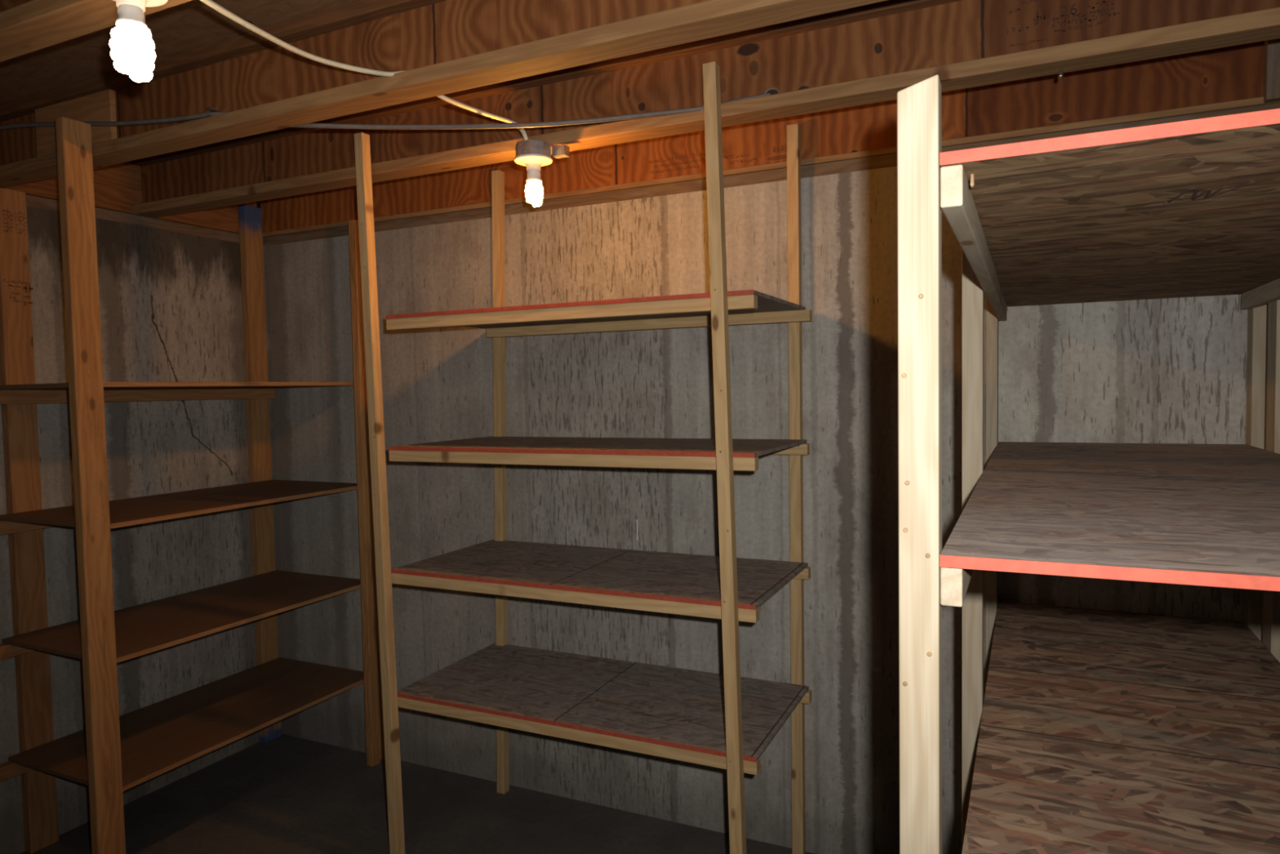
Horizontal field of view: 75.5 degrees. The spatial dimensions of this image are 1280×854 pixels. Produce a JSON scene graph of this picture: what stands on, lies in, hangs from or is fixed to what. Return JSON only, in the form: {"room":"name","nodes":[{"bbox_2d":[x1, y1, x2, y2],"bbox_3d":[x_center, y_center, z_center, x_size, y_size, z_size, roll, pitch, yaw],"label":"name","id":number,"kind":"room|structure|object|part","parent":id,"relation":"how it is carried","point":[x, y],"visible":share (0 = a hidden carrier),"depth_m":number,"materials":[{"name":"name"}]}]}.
{"room":"basement storage room","nodes":[
{"label":"basement storage room","id":0,"kind":"room"},
{"bbox_2d":[0,205,259,853],"bbox_3d":[-2.852,0.433,2.067,0.200,2.385,4.460,0,3,25],"label":"wall","id":1,"kind":"structure","parent":0,"point":[171,303],"depth_m":3.48,"materials":[{"name":"concrete"}]},
{"bbox_2d":[26,194,59,211],"bbox_3d":[-2.183,-0.839,3.022,0.187,0.044,0.206,0,3,25],"label":"plate","id":2,"kind":"object","parent":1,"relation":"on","point":[31,201],"depth_m":3.11,"materials":[{"name":"brown wood"}]},
{"bbox_2d":[94,207,239,243],"bbox_3d":[-1.962,-0.865,3.491,0.187,0.044,0.768,0,3,25],"label":"plate","id":3,"kind":"object","parent":1,"relation":"on","point":[100,213],"depth_m":3.55,"materials":[{"name":"brown wood"}]},
{"bbox_2d":[3,160,257,234],"bbox_3d":[-2.788,-0.925,2.017,0.038,0.236,4.360,0,3,25],"label":"joist","id":4,"kind":"object","parent":3,"relation":"on","point":[117,187],"visible":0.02,"depth_m":3.40,"materials":[{"name":"brown wood"}]},
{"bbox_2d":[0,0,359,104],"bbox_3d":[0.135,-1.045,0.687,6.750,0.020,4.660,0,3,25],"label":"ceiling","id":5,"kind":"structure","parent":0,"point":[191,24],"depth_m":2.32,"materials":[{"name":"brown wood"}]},
{"bbox_2d":[0,0,192,62],"bbox_3d":[0.257,-0.933,1.006,6.600,0.240,0.094,0,3,25],"label":"joist","id":6,"kind":"object","parent":5,"relation":"attached to","point":[26,26],"visible":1,"depth_m":1.68,"materials":[{"name":"brown wood"}]},
{"bbox_2d":[109,0,168,82],"bbox_3d":[-0.862,-0.701,1.425,0.146,0.202,0.126,0,3,25],"label":"ceiling lamp","id":7,"kind":"object","parent":6,"relation":"hanging from","point":[133,54],"visible":1,"depth_m":1.41,"materials":[{"name":"glass"}]},
{"bbox_3d":[-0.878,-0.707,1.427,0.047,0.039,0.047,0,3,25],"label":"bulb","id":8,"kind":"part","parent":7,"relation":"part of","materials":[{"name":"white glass"}]},
{"bbox_2d":[0,0,887,188],"bbox_3d":[0.523,-0.964,1.570,6.600,0.240,0.096,0,3,26],"label":"joist","id":9,"kind":"object","parent":5,"relation":"attached to","point":[441,47],"visible":0.94,"depth_m":2.16,"materials":[{"name":"brown wood"}]},
{"bbox_2d":[199,0,528,140],"bbox_3d":[-0.645,-0.861,2.009,0.129,0.070,1.189,0,3,25],"label":"electrical cable","id":10,"kind":"object","parent":9,"relation":"attached to","point":[211,3],"visible":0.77,"depth_m":1.93,"materials":[{"name":"white plastic"}]},
{"bbox_2d":[0,93,770,129],"bbox_3d":[-1.020,-0.936,2.468,2.774,0.195,0.297,0,3,12],"label":"electrical cable","id":11,"kind":"object","parent":9,"relation":"attached to","point":[555,123],"visible":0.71,"depth_m":2.37,"materials":[{"name":"plastic"}]},
{"bbox_2d":[130,0,1279,217],"bbox_3d":[0.780,-0.984,2.115,6.600,0.260,0.094,0,3,25],"label":"joist","id":12,"kind":"object","parent":5,"relation":"attached to","point":[870,53],"visible":0.98,"depth_m":2.33,"materials":[{"name":"brown wood"}]},
{"bbox_2d":[514,138,569,207],"bbox_3d":[-0.308,-0.766,2.517,0.146,0.188,0.126,0,3,25],"label":"ceiling lamp","id":13,"kind":"object","parent":12,"relation":"attached to","point":[534,154],"visible":1,"depth_m":2.50,"materials":[{"name":"metal"}]},
{"bbox_3d":[-0.324,-0.765,2.519,0.047,0.039,0.047,0,3,25],"label":"bulb","id":14,"kind":"part","parent":13,"relation":"part of","materials":[{"name":"white glass"}]},
{"bbox_2d":[19,733,815,853],"bbox_3d":[0.146,1.687,0.910,6.900,0.120,4.800,0,3,25],"label":"floor","id":15,"kind":"structure","parent":0,"point":[285,793],"depth_m":3.25,"materials":[{"name":"concrete"}]},
{"bbox_2d":[0,116,385,853],"bbox_3d":[-1.771,0.269,3.295,0.706,2.560,1.284,0,3,25],"label":"shelving unit","id":16,"kind":"object","parent":15,"relation":"on","point":[114,753],"visible":1,"depth_m":3.04,"materials":[{"name":"orange wood"}]},
{"bbox_3d":[-2.259,0.357,3.039,0.042,2.425,0.098,0,3,25],"label":"post","id":17,"kind":"part","parent":16,"relation":"part of","materials":[{"name":"brown wood"}]},
{"bbox_3d":[-1.730,0.316,2.616,0.038,2.527,0.087,0,3,25],"label":"post","id":18,"kind":"part","parent":16,"relation":"part of","materials":[{"name":"orange wood"}]},
{"bbox_3d":[-1.820,0.238,3.968,0.042,2.560,0.098,0,3,25],"label":"post","id":19,"kind":"part","parent":16,"relation":"part of","materials":[{"name":"brown wood"}]},
{"bbox_3d":[-1.215,0.308,3.690,0.038,2.425,0.085,0,3,25],"label":"post","id":20,"kind":"part","parent":16,"relation":"part of","materials":[{"name":"orange wood"}]},
{"bbox_2d":[354,61,812,853],"bbox_3d":[-0.181,0.258,2.871,1.428,2.567,0.708,0,3,25],"label":"shelving unit","id":21,"kind":"object","parent":15,"relation":"on","point":[728,720],"visible":1,"depth_m":2.81,"materials":[{"name":"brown wood"}]},
{"bbox_3d":[-0.899,0.273,2.864,0.048,2.562,0.155,-3,4,-40],"label":"post","id":22,"kind":"part","parent":21,"relation":"part of","materials":[{"name":"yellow wood"}]},
{"bbox_3d":[-0.574,0.242,3.405,0.066,2.561,0.076,0,3,25],"label":"post","id":23,"kind":"part","parent":21,"relation":"part of","materials":[{"name":"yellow wood"}]},
{"bbox_3d":[-0.273,-0.353,2.595,1.320,0.038,0.038,0,3,25],"label":"rail","id":24,"kind":"part","parent":21,"relation":"part of","materials":[{"name":"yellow wood"}]},
{"bbox_3d":[-0.268,0.101,2.610,1.320,0.038,0.038,0,3,25],"label":"rail","id":25,"kind":"part","parent":21,"relation":"part of","materials":[{"name":"yellow wood"}]},
{"bbox_3d":[-0.263,0.529,2.623,1.320,0.038,0.038,0,3,25],"label":"rail","id":26,"kind":"part","parent":21,"relation":"part of","materials":[{"name":"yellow wood"}]},
{"bbox_3d":[-0.259,0.963,2.636,1.320,0.038,0.038,0,3,25],"label":"rail","id":27,"kind":"part","parent":21,"relation":"part of","materials":[{"name":"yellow wood"}]},
{"bbox_3d":[0.244,0.275,2.324,0.050,2.567,0.136,-3,3,-34],"label":"post","id":28,"kind":"part","parent":21,"relation":"part of","materials":[{"name":"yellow wood"}]},
{"bbox_3d":[0.548,0.246,2.897,0.045,2.560,0.038,0,3,25],"label":"post","id":29,"kind":"part","parent":21,"relation":"part of","materials":[{"name":"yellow wood"}]},
{"bbox_2d":[897,75,1279,853],"bbox_3d":[1.033,0.575,1.650,0.730,2.000,1.906,0,3,25],"label":"shelving unit","id":30,"kind":"object","parent":15,"relation":"on","point":[1093,731],"visible":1,"depth_m":1.36,"materials":[{"name":"beige wood"}]},
{"bbox_3d":[0.325,0.620,0.957,0.043,2.000,0.036,0,3,25],"label":"post","id":31,"kind":"part","parent":30,"relation":"part of","materials":[{"name":"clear wood"}]},
{"bbox_3d":[0.733,0.573,1.822,0.042,2.000,0.050,0,3,25],"label":"post","id":32,"kind":"part","parent":30,"relation":"part of","materials":[{"name":"brown wood"}]},
{"bbox_3d":[1.114,0.529,2.620,0.034,2.000,0.080,0,3,25],"label":"post","id":33,"kind":"part","parent":30,"relation":"part of","materials":[{"name":"brown wood"}]},
{"bbox_2d":[941,102,1279,152],"bbox_3d":[1.308,-0.871,2.359,0.849,0.044,0.059,0,3,25],"label":"shelf","id":34,"kind":"object","parent":30,"relation":"on","point":[1275,105],"depth_m":2.46,"materials":[{"name":"brown wood"}]},
{"bbox_3d":[1.734,0.531,2.335,0.040,2.000,0.066,0,3,25],"label":"post","id":35,"kind":"part","parent":30,"relation":"part of","materials":[{"name":"brown wood"}]},
{"bbox_3d":[1.635,0.542,2.126,0.040,2.000,0.088,0,3,25],"label":"post","id":36,"kind":"part","parent":30,"relation":"part of","materials":[{"name":"brown wood"}]},
{"bbox_2d":[262,166,1248,853],"bbox_3d":[1.044,0.329,2.802,6.900,2.385,0.201,0,3,25],"label":"wall","id":37,"kind":"structure","parent":0,"point":[1164,370],"depth_m":3.08,"materials":[{"name":"concrete"}]},
{"bbox_2d":[262,226,348,246],"bbox_3d":[-1.531,-0.885,3.753,0.689,0.044,0.158,0,3,25],"label":"plate","id":38,"kind":"object","parent":37,"relation":"on","point":[340,231],"depth_m":3.86,"materials":[{"name":"brown wood"}]},
{"bbox_2d":[373,207,492,231],"bbox_3d":[-0.876,-0.882,3.443,0.721,0.044,0.158,0,3,25],"label":"plate","id":39,"kind":"object","parent":37,"relation":"on","point":[486,212],"depth_m":3.54,"materials":[{"name":"brown wood"}]},
{"bbox_2d":[504,178,706,215],"bbox_3d":[-0.162,-0.880,3.107,0.925,0.044,0.158,0,3,25],"label":"plate","id":40,"kind":"object","parent":37,"relation":"on","point":[695,185],"depth_m":3.18,"materials":[{"name":"brown wood"}]},
{"bbox_2d":[723,168,786,187],"bbox_3d":[0.393,-0.877,2.845,0.266,0.044,0.158,0,3,25],"label":"plate","id":41,"kind":"object","parent":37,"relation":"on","point":[777,175],"depth_m":2.93,"materials":[{"name":"brown wood"}]},
{"bbox_2d":[260,38,1279,237],"bbox_3d":[1.090,-1.022,2.608,6.460,0.240,0.078,0,3,25],"label":"joist","id":42,"kind":"object","parent":41,"relation":"on","point":[1244,75],"visible":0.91,"depth_m":2.80,"materials":[{"name":"brown wood"}]},
{"bbox_2d":[800,153,897,177],"bbox_3d":[0.677,-0.876,2.711,0.337,0.044,0.158,0,3,25],"label":"plate","id":43,"kind":"object","parent":37,"relation":"on","point":[827,168],"depth_m":2.79,"materials":[{"name":"brown wood"}]}
]}

